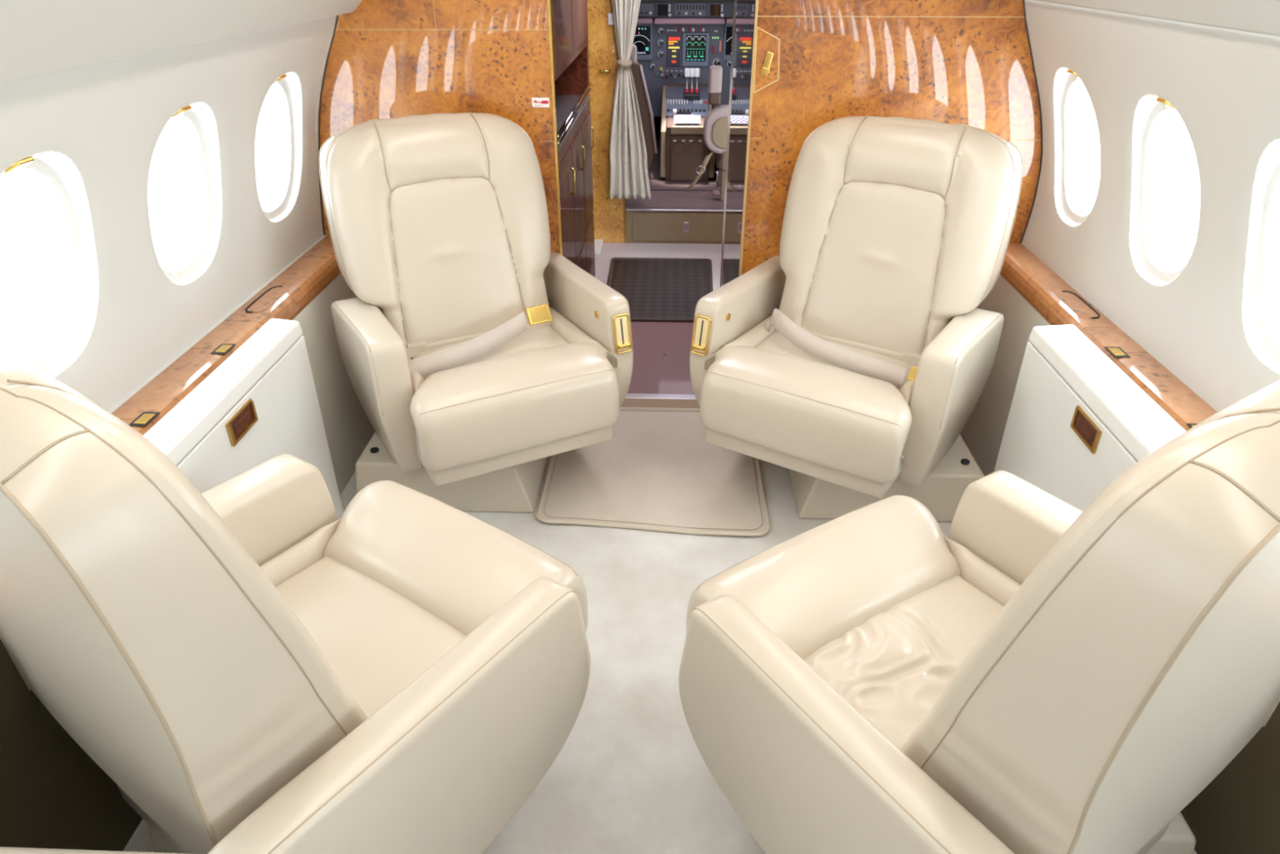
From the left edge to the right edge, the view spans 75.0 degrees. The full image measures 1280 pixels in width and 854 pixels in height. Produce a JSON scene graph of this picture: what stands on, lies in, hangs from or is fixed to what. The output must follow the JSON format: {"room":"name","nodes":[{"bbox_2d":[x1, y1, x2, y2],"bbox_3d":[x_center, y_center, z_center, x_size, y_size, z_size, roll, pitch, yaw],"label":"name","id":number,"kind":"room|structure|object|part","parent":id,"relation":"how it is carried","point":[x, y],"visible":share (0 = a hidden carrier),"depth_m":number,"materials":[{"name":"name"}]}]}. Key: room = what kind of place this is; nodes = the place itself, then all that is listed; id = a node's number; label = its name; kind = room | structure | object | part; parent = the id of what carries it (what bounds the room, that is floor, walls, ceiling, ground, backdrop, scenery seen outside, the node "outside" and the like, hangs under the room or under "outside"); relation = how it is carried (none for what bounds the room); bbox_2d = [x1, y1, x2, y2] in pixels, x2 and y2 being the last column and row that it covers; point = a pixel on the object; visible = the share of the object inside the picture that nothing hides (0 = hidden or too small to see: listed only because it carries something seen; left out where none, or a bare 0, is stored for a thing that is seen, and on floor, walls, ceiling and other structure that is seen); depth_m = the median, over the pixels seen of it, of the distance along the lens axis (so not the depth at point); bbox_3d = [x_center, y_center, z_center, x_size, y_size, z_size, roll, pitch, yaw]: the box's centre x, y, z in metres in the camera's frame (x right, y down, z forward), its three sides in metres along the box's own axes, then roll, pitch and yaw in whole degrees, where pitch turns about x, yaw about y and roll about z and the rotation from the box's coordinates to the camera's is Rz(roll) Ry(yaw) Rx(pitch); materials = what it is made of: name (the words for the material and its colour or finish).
{"room":"aircraft cabin","nodes":[
{"label":"aircraft cabin","id":0,"kind":"room"},
{"bbox_2d":[0,15,375,850],"bbox_3d":[-1.181,1.056,-0.133,0.247,1.341,7.030,1,30,2],"label":"wall","id":1,"kind":"structure","parent":0,"point":[109,118],"depth_m":1.80,"materials":[{"name":"white plastic"}]},
{"bbox_2d":[0,151,98,377],"bbox_3d":[-1.105,-0.286,1.540,0.123,0.420,0.340,1,30,2],"label":"window","id":2,"kind":"structure","parent":1,"relation":"in","point":[58,168],"depth_m":1.66,"materials":[{"name":"white plastic"}]},
{"bbox_2d":[160,102,222,284],"bbox_3d":[-1.085,-0.556,2.009,0.123,0.420,0.340,1,30,2],"label":"window","id":3,"kind":"structure","parent":1,"relation":"in","point":[200,114],"depth_m":2.13,"materials":[{"name":"white plastic"}]},
{"bbox_2d":[108,235,326,413],"bbox_3d":[-1.263,1.099,-0.116,0.085,0.050,7.010,1,30,2],"label":"trim","id":4,"kind":"structure","parent":1,"relation":"on","point":[211,329],"depth_m":2.16,"materials":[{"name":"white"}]},
{"bbox_2d":[111,235,340,435],"bbox_3d":[-1.163,1.103,-0.118,0.115,0.064,7.009,1,30,2],"label":"ledge","id":5,"kind":"object","parent":1,"relation":"on","point":[289,293],"visible":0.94,"depth_m":2.17,"materials":[{"name":"brown wood"}]},
{"bbox_3d":[-1.059,-0.364,2.376,0.058,0.001,0.200,1,30,2],"label":"ashtray lid","id":6,"kind":"part","parent":5,"relation":"part of","materials":[{"name":"brown wood"}]},
{"bbox_2d":[254,71,302,222],"bbox_3d":[-1.065,-0.825,2.478,0.123,0.420,0.340,1,30,2],"label":"window","id":7,"kind":"structure","parent":1,"relation":"in","point":[290,82],"depth_m":2.60,"materials":[{"name":"white plastic"}]},
{"bbox_2d":[586,0,624,242],"bbox_3d":[-0.417,-1.891,4.535,0.662,1.800,0.050,1,30,2],"label":"wall","id":8,"kind":"structure","parent":0,"point":[608,213],"depth_m":4.59,"materials":[{"name":"brown wood"}]},
{"bbox_2d":[594,239,603,254],"bbox_3d":[-0.283,-1.047,4.852,0.120,0.020,0.230,1,30,2],"label":"sill","id":9,"kind":"structure","parent":8,"relation":"attached to","point":[597,242],"depth_m":4.83,"materials":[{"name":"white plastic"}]},
{"bbox_2d":[599,69,610,72],"bbox_3d":[-0.190,-1.907,4.473,0.064,0.016,0.024,1,30,2],"label":"coat hook","id":10,"kind":"object","parent":8,"relation":"attached to","point":[600,70],"visible":1,"depth_m":4.46,"materials":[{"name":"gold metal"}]},
{"bbox_2d":[608,13,614,25],"bbox_3d":[-0.142,-2.127,4.352,0.048,0.056,0.012,1,30,2],"label":"tab","id":11,"kind":"object","parent":8,"relation":"attached to","point":[611,18],"visible":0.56,"depth_m":4.35,"materials":[{"name":"white plastic"}]},
{"bbox_2d":[624,197,626,243],"bbox_3d":[-0.084,-1.884,4.523,0.008,1.800,0.063,1,30,2],"label":"trim","id":12,"kind":"structure","parent":8,"relation":"attached to","point":[624,197],"depth_m":4.88,"materials":[{"name":"gold metal"}]},
{"bbox_3d":[-0.022,-2.546,4.038,1.400,0.016,0.016,1,30,2],"label":"rail","id":13,"kind":"object","parent":8,"relation":"attached to","visible":0},
{"bbox_2d":[608,0,651,199],"bbox_3d":[-0.055,-1.917,4.400,0.238,1.421,0.094,1,30,2],"label":"curtain","id":14,"kind":"object","parent":13,"relation":"hanging from","point":[628,172],"visible":1,"depth_m":4.55,"materials":[{"name":"fabric"}]},
{"bbox_2d":[0,0,1279,83],"bbox_3d":[-0.026,0.280,-0.629,2.091,0.499,7.030,1,30,2],"label":"ceiling","id":15,"kind":"structure","parent":0,"point":[37,37],"depth_m":1.44,"materials":[{"name":"white plastic"}]},
{"bbox_2d":[595,242,721,394],"bbox_3d":[0.144,-0.594,4.114,1.800,0.030,1.930,1,30,2],"label":"floor","id":16,"kind":"structure","parent":0,"point":[653,371],"depth_m":3.75,"materials":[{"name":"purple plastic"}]},
{"bbox_2d":[551,0,595,277],"bbox_3d":[-0.495,-1.194,3.362,0.524,1.760,1.262,1,30,2],"label":"tall cabinet","id":17,"kind":"object","parent":16,"relation":"on","point":[569,17],"visible":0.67,"depth_m":3.40,"materials":[{"name":"dark mahogany"},{"name":"polished brass"}]},
{"bbox_3d":[-0.271,-1.528,2.809,0.016,0.550,0.510,1,30,2],"label":"door","id":18,"kind":"part","parent":17,"relation":"part of","materials":[{"name":"brown wood"}]},
{"bbox_3d":[-0.275,-0.764,3.116,0.016,0.460,0.380,1,30,2],"label":"door","id":19,"kind":"part","parent":17,"relation":"part of","materials":[{"name":"brown wood"}]},
{"bbox_2d":[555,94,589,151],"bbox_3d":[-0.406,-1.227,3.323,0.304,0.014,1.150,1,30,2],"label":"countertop","id":20,"kind":"structure","parent":17,"relation":"on","point":[565,104],"depth_m":3.48,"materials":[{"name":"brown wood"}]},
{"bbox_3d":[-0.485,-1.621,3.804,0.500,0.220,0.070,1,30,2],"label":"post","id":21,"kind":"part","parent":17,"relation":"part of","materials":[{"name":"brown wood"}]},
{"bbox_3d":[-0.254,-0.933,3.168,0.020,0.106,0.008,1,30,2],"label":"handle","id":22,"kind":"part","parent":17,"relation":"part of","materials":[{"name":"gold metal"}]},
{"bbox_3d":[-0.252,-1.270,3.303,0.012,0.012,1.230,1,30,2],"label":"rail","id":23,"kind":"part","parent":17,"relation":"part of","materials":[{"name":"silver metal"}]},
{"bbox_3d":[-0.252,-1.250,3.315,0.012,0.012,1.230,1,30,2],"label":"rail","id":24,"kind":"part","parent":17,"relation":"part of","materials":[{"name":"silver metal"}]},
{"bbox_3d":[-0.260,-0.961,3.458,0.016,0.460,0.390,1,30,2],"label":"door","id":25,"kind":"part","parent":17,"relation":"part of","materials":[{"name":"brown wood"}]},
{"bbox_3d":[-0.249,-1.815,3.308,0.016,0.550,0.620,1,30,2],"label":"door","id":26,"kind":"part","parent":17,"relation":"part of","materials":[{"name":"brown wood"}]},
{"bbox_3d":[-0.260,-0.606,3.663,0.016,0.320,0.390,1,30,2],"label":"drawer","id":27,"kind":"part","parent":17,"relation":"part of","materials":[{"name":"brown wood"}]},
{"bbox_3d":[-0.239,-1.132,3.515,0.020,0.106,0.008,1,30,2],"label":"handle","id":28,"kind":"part","parent":17,"relation":"part of","materials":[{"name":"gold metal"}]},
{"bbox_3d":[-0.245,-1.168,3.818,0.016,0.460,0.420,1,30,2],"label":"door","id":29,"kind":"part","parent":17,"relation":"part of","materials":[{"name":"brown wood"}]},
{"bbox_3d":[-0.245,-0.812,4.022,0.016,0.320,0.420,1,30,2],"label":"drawer","id":30,"kind":"part","parent":17,"relation":"part of","materials":[{"name":"brown wood"}]},
{"bbox_3d":[-0.223,-1.346,3.887,0.020,0.106,0.008,1,30,2],"label":"handle","id":31,"kind":"part","parent":17,"relation":"part of","materials":[{"name":"gold metal"}]},
{"bbox_2d":[606,257,713,322],"bbox_3d":[0.102,-0.719,4.289,0.562,0.018,0.893,1,30,2],"label":"rubber mat","id":32,"kind":"object","parent":16,"relation":"on","point":[655,289],"visible":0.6,"depth_m":4.31,"materials":[{"name":"brown rubber"}]},
{"bbox_2d":[123,456,1196,853],"bbox_3d":[-0.025,1.665,0.184,2.500,0.030,7.060,1,30,2],"label":"floor","id":33,"kind":"structure","parent":0,"point":[630,775],"depth_m":1.92,"materials":[{"name":"carpet"}]},
{"bbox_2d":[0,846,195,853],"bbox_3d":[-0.747,0.960,0.578,0.535,0.800,1.190,1,30,2],"label":"sofa","id":34,"kind":"object","parent":33,"relation":"on","point":[3,850],"visible":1,"depth_m":0.98,"materials":[{"name":"beige leather"}]},
{"bbox_2d":[142,318,343,519],"bbox_3d":[-0.969,0.166,2.107,0.091,0.652,0.723,1,30,2],"label":"base cabinet","id":35,"kind":"object","parent":33,"relation":"on","point":[260,404],"visible":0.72,"depth_m":2.02,"materials":[{"name":"white laminate"}]},
{"bbox_3d":[-0.973,-0.095,1.957,0.083,0.050,0.723,1,30,2],"label":"cabinet lid","id":36,"kind":"part","parent":35,"relation":"part of","materials":[{"name":"white laminate"}]},
{"bbox_3d":[-0.930,-0.011,1.950,0.010,0.057,0.124,1,30,2],"label":"latch frame","id":37,"kind":"part","parent":35,"relation":"part of","materials":[{"name":"gold metal"}]},
{"bbox_2d":[0,347,591,853],"bbox_3d":[-0.602,0.248,1.476,0.928,1.139,0.866,19,35,30],"label":"chair","id":38,"kind":"object","parent":33,"relation":"on","point":[252,668],"visible":1,"depth_m":1.08,"materials":[{"name":"beige leather"}]},
{"bbox_3d":[-0.722,0.179,1.154,0.661,0.699,0.293,19,35,30],"label":"backrest","id":39,"kind":"part","parent":38,"relation":"part of","materials":[{"name":"beige leather"}]},
{"bbox_3d":[-0.829,0.348,1.709,0.121,0.481,0.468,19,35,30],"label":"armrest","id":40,"kind":"part","parent":38,"relation":"part of","materials":[{"name":"beige leather"}]},
{"bbox_2d":[275,555,466,717],"bbox_3d":[-0.531,0.379,1.499,0.477,0.026,0.285,19,35,30],"label":"seat cushion","id":41,"kind":"object","parent":38,"relation":"on","point":[378,632],"depth_m":1.52,"materials":[{"name":"beige leather"}]},
{"bbox_3d":[-0.307,0.586,1.305,0.080,0.489,0.672,19,35,30],"label":"armrest","id":42,"kind":"part","parent":38,"relation":"part of","materials":[{"name":"beige leather"}]},
{"bbox_2d":[318,112,633,512],"bbox_3d":[-0.517,-0.331,2.535,0.865,1.087,0.833,-15,33,-24],"label":"chair","id":43,"kind":"object","parent":33,"relation":"on","point":[475,353],"visible":1,"depth_m":2.47,"materials":[{"name":"beige leather"}]},
{"bbox_3d":[-0.823,0.071,2.587,0.026,0.008,0.026,-15,33,-24],"label":"track knob","id":44,"kind":"part","parent":43,"relation":"part of","materials":[{"name":"black plastic"}]},
{"bbox_3d":[-0.784,-0.103,2.495,0.121,0.481,0.468,-15,33,-24],"label":"armrest","id":45,"kind":"part","parent":43,"relation":"part of","materials":[{"name":"beige leather"}]},
{"bbox_3d":[-0.598,-0.610,2.579,0.661,0.647,0.255,-15,33,-24],"label":"backrest","id":46,"kind":"part","parent":43,"relation":"part of","materials":[{"name":"beige leather"}]},
{"bbox_3d":[-0.562,-0.512,2.541,0.391,0.458,0.136,-15,33,-24],"label":"panel","id":47,"kind":"part","parent":43,"relation":"part of","materials":[{"name":"beige leather"}]},
{"bbox_2d":[410,325,569,378],"bbox_3d":[-0.464,-0.250,2.593,0.477,0.026,0.285,-15,33,-24],"label":"seat cushion","id":48,"kind":"object","parent":43,"relation":"on","point":[535,337],"depth_m":2.58,"materials":[{"name":"beige leather"}]},
{"bbox_3d":[-0.206,-0.299,2.844,0.080,0.489,0.672,-15,33,-24],"label":"armrest","id":49,"kind":"part","parent":43,"relation":"part of","materials":[{"name":"beige leather"}]},
{"bbox_3d":[-0.054,-0.283,2.523,0.042,0.104,0.004,-15,22,-24],"label":"brass plate","id":50,"kind":"part","parent":43,"relation":"part of","materials":[{"name":"gold metal"}]},
{"bbox_3d":[-0.047,-0.246,2.529,0.040,0.013,0.012,-15,22,-24],"label":"lever","id":51,"kind":"part","parent":43,"relation":"part of","materials":[{"name":"gold metal"}]},
{"bbox_2d":[536,407,770,536],"bbox_3d":[0.049,0.123,2.816,0.713,0.018,0.783,1,30,2],"label":"floor mat","id":52,"kind":"object","parent":33,"relation":"on","point":[658,471],"visible":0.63,"depth_m":2.71,"materials":[{"name":"beige carpet"}]},
{"bbox_2d":[689,115,1023,521],"bbox_3d":[0.672,-0.306,2.492,0.896,1.087,0.869,18,35,29],"label":"chair","id":53,"kind":"object","parent":33,"relation":"on","point":[854,360],"visible":0.99,"depth_m":2.41,"materials":[{"name":"beige leather"}]},
{"bbox_3d":[0.177,-0.239,2.518,0.040,0.013,0.012,18,24,29],"label":"lever","id":54,"kind":"part","parent":53,"relation":"part of","materials":[{"name":"gold metal"}]},
{"bbox_3d":[0.185,-0.276,2.511,0.042,0.104,0.004,18,24,29],"label":"brass plate","id":55,"kind":"part","parent":53,"relation":"part of","materials":[{"name":"gold metal"}]},
{"bbox_3d":[0.363,-0.284,2.819,0.080,0.489,0.672,18,35,29],"label":"armrest","id":56,"kind":"part","parent":53,"relation":"part of","materials":[{"name":"beige leather"}]},
{"bbox_2d":[754,330,913,390],"bbox_3d":[0.596,-0.225,2.549,0.477,0.026,0.285,18,35,29],"label":"belt","id":57,"kind":"object","parent":53,"relation":"on","point":[771,340],"depth_m":2.53,"materials":[{"name":"beige leather"}]},
{"bbox_3d":[0.702,-0.482,2.488,0.391,0.458,0.136,18,35,29],"label":"panel","id":58,"kind":"part","parent":53,"relation":"part of","materials":[{"name":"beige leather"}]},
{"bbox_3d":[0.746,-0.578,2.523,0.661,0.647,0.255,18,35,29],"label":"backrest","id":59,"kind":"part","parent":53,"relation":"part of","materials":[{"name":"beige leather"}]},
{"bbox_3d":[0.900,-0.063,2.425,0.121,0.481,0.468,18,35,29],"label":"armrest","id":60,"kind":"part","parent":53,"relation":"part of","materials":[{"name":"beige leather"}]},
{"bbox_3d":[0.986,0.105,2.528,0.026,0.008,0.026,18,35,29],"label":"track knob","id":61,"kind":"part","parent":53,"relation":"part of","materials":[{"name":"black plastic"}]},
{"bbox_2d":[678,379,1279,853],"bbox_3d":[0.632,0.271,1.437,1.025,1.139,0.837,-18,35,-28],"label":"chair","id":62,"kind":"object","parent":33,"relation":"on","point":[1043,674],"visible":1,"depth_m":1.04,"materials":[{"name":"beige leather"}]},
{"bbox_3d":[0.277,0.610,1.262,0.080,0.489,0.672,-18,35,-28],"label":"armrest","id":63,"kind":"part","parent":62,"relation":"part of","materials":[{"name":"beige leather"}]},
{"bbox_2d":[803,575,1004,749],"bbox_3d":[0.511,0.405,1.448,0.477,0.035,0.285,-18,35,-28],"label":"seat cushion","id":64,"kind":"object","parent":62,"relation":"on","point":[892,652],"depth_m":1.47,"materials":[{"name":"beige leather"}]},
{"bbox_3d":[0.816,0.382,1.650,0.121,0.481,0.468,-18,35,-28],"label":"armrest","id":65,"kind":"part","parent":62,"relation":"part of","materials":[{"name":"beige leather"}]},
{"bbox_3d":[0.694,0.211,1.099,0.661,0.699,0.293,-18,35,-28],"label":"backrest","id":66,"kind":"part","parent":62,"relation":"part of","materials":[{"name":"beige leather"}]},
{"bbox_2d":[994,324,1186,511],"bbox_3d":[1.083,0.200,2.047,0.119,0.652,0.781,1,30,2],"label":"base cabinet","id":67,"kind":"object","parent":33,"relation":"on","point":[1076,422],"visible":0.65,"depth_m":2.01,"materials":[{"name":"white laminate"}]},
{"bbox_3d":[1.028,0.005,1.921,0.010,0.057,0.124,1,30,2],"label":"latch frame","id":68,"kind":"part","parent":67,"relation":"part of","materials":[{"name":"gold metal"}]},
{"bbox_3d":[1.086,-0.061,1.897,0.113,0.050,0.781,1,30,2],"label":"cabinet lid","id":69,"kind":"part","parent":67,"relation":"part of","materials":[{"name":"white laminate"}]},
{"bbox_2d":[626,210,723,244],"bbox_3d":[0.236,-1.181,4.909,0.634,0.195,0.040,1,30,2],"label":"step","id":70,"kind":"structure","parent":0,"point":[628,214],"depth_m":4.92,"materials":[{"name":"brown"}]},
{"bbox_2d":[626,207,723,212],"bbox_3d":[0.236,-1.262,4.848,0.634,0.011,0.045,1,30,2],"label":"trim","id":71,"kind":"structure","parent":70,"relation":"attached to","point":[629,209],"depth_m":4.83,"materials":[{"name":"silver metal"}]},
{"bbox_2d":[632,212,723,241],"bbox_3d":[0.240,-1.168,4.885,0.570,0.167,0.014,1,30,2],"label":"panel","id":72,"kind":"object","parent":70,"relation":"attached to","point":[686,227],"visible":0.8,"depth_m":4.88,"materials":[{"name":"brown"}]},
{"bbox_3d":[0.269,-1.168,4.878,0.020,0.040,0.003,1,30,2],"label":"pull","id":73,"kind":"part","parent":72,"relation":"part of","materials":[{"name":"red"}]},
{"bbox_3d":[0.269,-1.167,4.881,0.032,0.060,0.004,1,30,2],"label":"pull frame","id":74,"kind":"part","parent":72,"relation":"part of","materials":[{"name":"silver metal"}]},
{"bbox_2d":[626,137,724,208],"bbox_3d":[0.225,-1.834,5.890,1.800,0.050,2.350,1,30,2],"label":"floor","id":75,"kind":"structure","parent":0,"point":[674,199],"depth_m":5.14,"materials":[{"name":"grey"}]},
{"bbox_2d":[629,44,657,171],"bbox_3d":[-0.089,-2.116,5.527,0.425,0.800,0.562,1,30,2],"label":"seat","id":76,"kind":"object","parent":75,"relation":"on","point":[643,100],"visible":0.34,"depth_m":5.27,"materials":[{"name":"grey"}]},
{"bbox_2d":[649,189,720,191],"bbox_3d":[0.247,-1.478,5.230,1.300,0.010,0.017,1,30,2],"label":"trim","id":77,"kind":"structure","parent":75,"relation":"on","point":[650,189],"depth_m":5.22,"materials":[{"name":"black plastic"}]},
{"bbox_2d":[660,67,715,181],"bbox_3d":[0.321,-2.060,5.623,0.350,0.608,0.880,1,30,2],"label":"pedestal","id":78,"kind":"object","parent":75,"relation":"on","point":[685,107],"visible":0.93,"depth_m":5.39,"materials":[{"name":"brown"}]},
{"bbox_3d":[0.227,-2.057,5.445,0.026,0.030,0.026,1,30,2],"label":"white knob","id":79,"kind":"part","parent":78,"relation":"part of","materials":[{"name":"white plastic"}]},
{"bbox_2d":[671,125,703,134],"bbox_3d":[0.302,-1.870,5.255,0.218,0.045,0.050,1,30,2],"label":"shelf","id":80,"kind":"object","parent":78,"relation":"attached to","point":[675,130],"depth_m":5.23,"materials":[{"name":"brown"}]},
{"bbox_3d":[0.303,-1.728,5.353,0.210,0.290,0.019,1,30,2],"label":"aft panel","id":81,"kind":"part","parent":78,"relation":"part of","materials":[{"name":"brown"}]},
{"bbox_2d":[684,65,728,192],"bbox_3d":[0.536,-1.900,5.238,0.494,0.716,0.552,1,30,2],"label":"seat","id":82,"kind":"object","parent":75,"relation":"on","point":[716,120],"visible":0.56,"depth_m":5.03,"materials":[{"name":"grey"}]},
{"bbox_3d":[0.542,-1.812,5.090,0.310,0.280,0.095,1,30,2],"label":"backrest","id":83,"kind":"part","parent":82,"relation":"part of","materials":[{"name":"beige leather"}]},
{"bbox_3d":[0.621,-1.663,5.441,0.250,0.100,0.370,1,30,2],"label":"seat","id":84,"kind":"part","parent":82,"relation":"part of","materials":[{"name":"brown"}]},
{"bbox_2d":[715,152,722,169],"bbox_3d":[0.636,-1.774,5.394,0.300,0.140,0.400,1,30,2],"label":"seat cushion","id":85,"kind":"object","parent":82,"relation":"on","point":[718,157],"depth_m":5.24,"materials":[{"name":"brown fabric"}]},
{"bbox_3d":[0.555,-1.778,5.049,0.236,0.190,0.013,1,30,2],"label":"panel","id":86,"kind":"part","parent":82,"relation":"part of","materials":[{"name":"brown"}]},
{"bbox_2d":[711,151,726,200],"bbox_3d":[0.514,-1.484,4.945,0.172,0.285,0.058,1,30,2],"label":"post","id":87,"kind":"object","parent":75,"relation":"on","point":[715,193],"visible":0.49,"depth_m":4.95,"materials":[{"name":"brown"}]},
{"bbox_3d":[0.454,-1.399,4.993,0.052,0.036,0.052,1,30,2],"label":"round knob","id":88,"kind":"part","parent":87,"relation":"part of","materials":[{"name":"red"}]},
{"bbox_3d":[0.458,-1.465,4.967,0.014,0.110,0.008,1,30,2],"label":"stem","id":89,"kind":"part","parent":87,"relation":"part of","materials":[{"name":"silver metal"}]},
{"bbox_3d":[0.515,-1.488,4.951,0.058,0.285,0.040,1,30,2],"label":"post","id":90,"kind":"part","parent":87,"relation":"part of","materials":[{"name":"brown"}]},
{"bbox_2d":[315,0,1040,275],"bbox_3d":[0.102,-0.856,2.773,2.478,1.760,0.045,1,30,2],"label":"wall","id":91,"kind":"structure","parent":0,"point":[978,73],"depth_m":2.60,"materials":[{"name":"brown wood"}]},
{"bbox_2d":[318,15,338,235],"bbox_3d":[-1.013,-0.961,2.733,0.179,0.702,0.006,1,30,2],"label":"trim","id":92,"kind":"structure","parent":91,"relation":"attached to","point":[337,16],"depth_m":2.70,"materials":[{"name":"brown wood"}]},
{"bbox_2d":[335,0,554,142],"bbox_3d":[-0.611,-1.257,2.547,0.666,0.740,0.001,1,30,2],"label":"trim","id":93,"kind":"structure","parent":91,"relation":"attached to","point":[433,0],"depth_m":2.57,"materials":[{"name":"brown"}]},
{"bbox_2d":[531,97,549,107],"bbox_3d":[-0.317,-1.034,2.661,0.056,0.029,0.002,1,30,2],"label":"placard","id":94,"kind":"object","parent":91,"relation":"attached to","point":[536,102],"visible":1,"depth_m":2.66,"materials":[{"name":"white plastic"}]},
{"bbox_2d":[547,0,562,255],"bbox_3d":[-0.275,-0.862,2.763,0.008,1.780,0.014,1,30,2],"label":"door frame","id":95,"kind":"structure","parent":91,"relation":"attached to","point":[548,1],"depth_m":2.69,"materials":[{"name":"gold metal"}]},
{"bbox_2d":[620,398,699,408],"bbox_3d":[0.040,-0.090,3.204,0.624,0.002,0.075,1,30,2],"label":"trim","id":96,"kind":"structure","parent":91,"relation":"attached to","point":[628,402],"depth_m":3.20,"materials":[{"name":"beige"}]},
{"bbox_2d":[625,393,696,399],"bbox_3d":[0.042,-0.106,3.261,0.624,0.034,0.040,1,30,2],"label":"trim","id":97,"kind":"structure","parent":91,"relation":"attached to","point":[654,396],"depth_m":3.25,"materials":[{"name":"silver metal"}]},
{"bbox_2d":[720,0,755,286],"bbox_3d":[0.437,-1.120,3.217,0.137,1.775,1.011,1,30,2],"label":"door","id":98,"kind":"structure","parent":91,"relation":"in","point":[744,14],"depth_m":3.21,"materials":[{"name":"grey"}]},
{"bbox_2d":[738,0,759,276],"bbox_3d":[0.351,-0.850,2.743,0.008,1.780,0.014,1,30,2],"label":"door frame","id":99,"kind":"structure","parent":91,"relation":"attached to","point":[757,1],"depth_m":2.68,"materials":[{"name":"brown metal"}]},
{"bbox_2d":[752,26,780,93],"bbox_3d":[0.393,-1.127,2.569,0.080,0.190,0.016,1,30,2],"label":"access door","id":100,"kind":"structure","parent":91,"relation":"in","point":[766,64],"depth_m":2.57,"materials":[{"name":"brown wood"}]},
{"bbox_2d":[750,15,1040,141],"bbox_3d":[0.822,-1.076,2.589,0.936,0.356,0.001,1,30,2],"label":"trim","id":101,"kind":"structure","parent":91,"relation":"attached to","point":[757,15],"depth_m":2.50,"materials":[{"name":"brown"}]},
{"bbox_2d":[1019,0,1042,243],"bbox_3d":[1.218,-0.940,2.650,0.173,0.749,0.006,1,30,2],"label":"trim","id":102,"kind":"structure","parent":91,"relation":"attached to","point":[1024,4],"depth_m":2.63,"materials":[{"name":"brown"}]},
{"bbox_2d":[653,17,726,137],"bbox_3d":[0.261,-3.001,6.315,1.800,1.550,0.050,1,30,2],"label":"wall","id":103,"kind":"structure","parent":0,"point":[657,120],"depth_m":6.64,"materials":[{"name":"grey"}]},
{"bbox_2d":[960,0,1279,853],"bbox_3d":[1.129,1.079,-0.219,0.249,1.388,7.030,1,30,2],"label":"wall","id":104,"kind":"structure","parent":0,"point":[1224,84],"depth_m":1.88,"materials":[{"name":"white plastic"}]},
{"bbox_2d":[1053,67,1100,226],"bbox_3d":[1.258,-0.812,2.440,0.128,0.438,0.320,1,30,2],"label":"window","id":105,"kind":"structure","parent":104,"relation":"in","point":[1064,77],"depth_m":2.56,"materials":[{"name":"white plastic"}]},
{"bbox_2d":[1000,243,1217,431],"bbox_3d":[1.106,1.146,-0.192,0.106,0.064,7.009,1,30,2],"label":"ledge","id":106,"kind":"object","parent":104,"relation":"on","point":[1051,295],"visible":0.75,"depth_m":2.19,"materials":[{"name":"brown wood"}]},
{"bbox_3d":[1.225,-0.344,2.341,0.058,0.001,0.200,1,30,2],"label":"ashtray lid","id":107,"kind":"part","parent":106,"relation":"part of","materials":[{"name":"brown wood"}]},
{"bbox_2d":[1021,243,1217,412],"bbox_3d":[1.206,1.145,-0.196,0.094,0.050,7.010,1,30,2],"label":"trim","id":108,"kind":"structure","parent":104,"relation":"on","point":[1021,243],"depth_m":2.14,"materials":[{"name":"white wood"}]},
{"bbox_2d":[1129,94,1199,285],"bbox_3d":[1.240,-0.561,2.004,0.128,0.438,0.320,1,30,2],"label":"window","id":109,"kind":"structure","parent":104,"relation":"in","point":[1149,107],"depth_m":2.11,"materials":[{"name":"white plastic"}]},
{"bbox_2d":[1242,138,1279,373],"bbox_3d":[1.221,-0.311,1.568,0.128,0.438,0.320,1,30,2],"label":"window","id":110,"kind":"structure","parent":104,"relation":"in","point":[1268,171],"depth_m":1.70,"materials":[{"name":"white plastic"}]},
{"bbox_3d":[1.131,-2.469,5.388,0.020,1.550,2.120,1,30,2],"label":"wall","id":111,"kind":"structure","parent":0,"visible":0},
{"bbox_2d":[632,0,733,116],"bbox_3d":[0.339,-2.591,5.872,1.700,0.780,0.220,1,30,2],"label":"panel","id":112,"kind":"object","parent":111,"relation":"attached to","point":[682,34],"visible":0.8,"depth_m":5.82,"materials":[{"name":"grey"}]},
{"bbox_2d":[668,46,679,48],"bbox_3d":[0.238,-2.653,5.838,0.078,0.012,0.004,1,30,2],"label":"light","id":113,"kind":"object","parent":112,"relation":"attached to","point":[669,47],"depth_m":5.84,"materials":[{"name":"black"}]},
{"bbox_2d":[668,37,679,39],"bbox_3d":[0.239,-2.703,5.809,0.080,0.020,0.004,1,30,2],"label":"light","id":114,"kind":"object","parent":112,"relation":"on","point":[669,38],"depth_m":5.81,"materials":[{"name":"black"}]},
{"bbox_3d":[0.340,-2.872,5.733,1.700,0.105,0.080,1,30,2],"label":"glareshield panel","id":115,"kind":"part","parent":112,"relation":"part of","materials":[{"name":"grey"}]}
]}

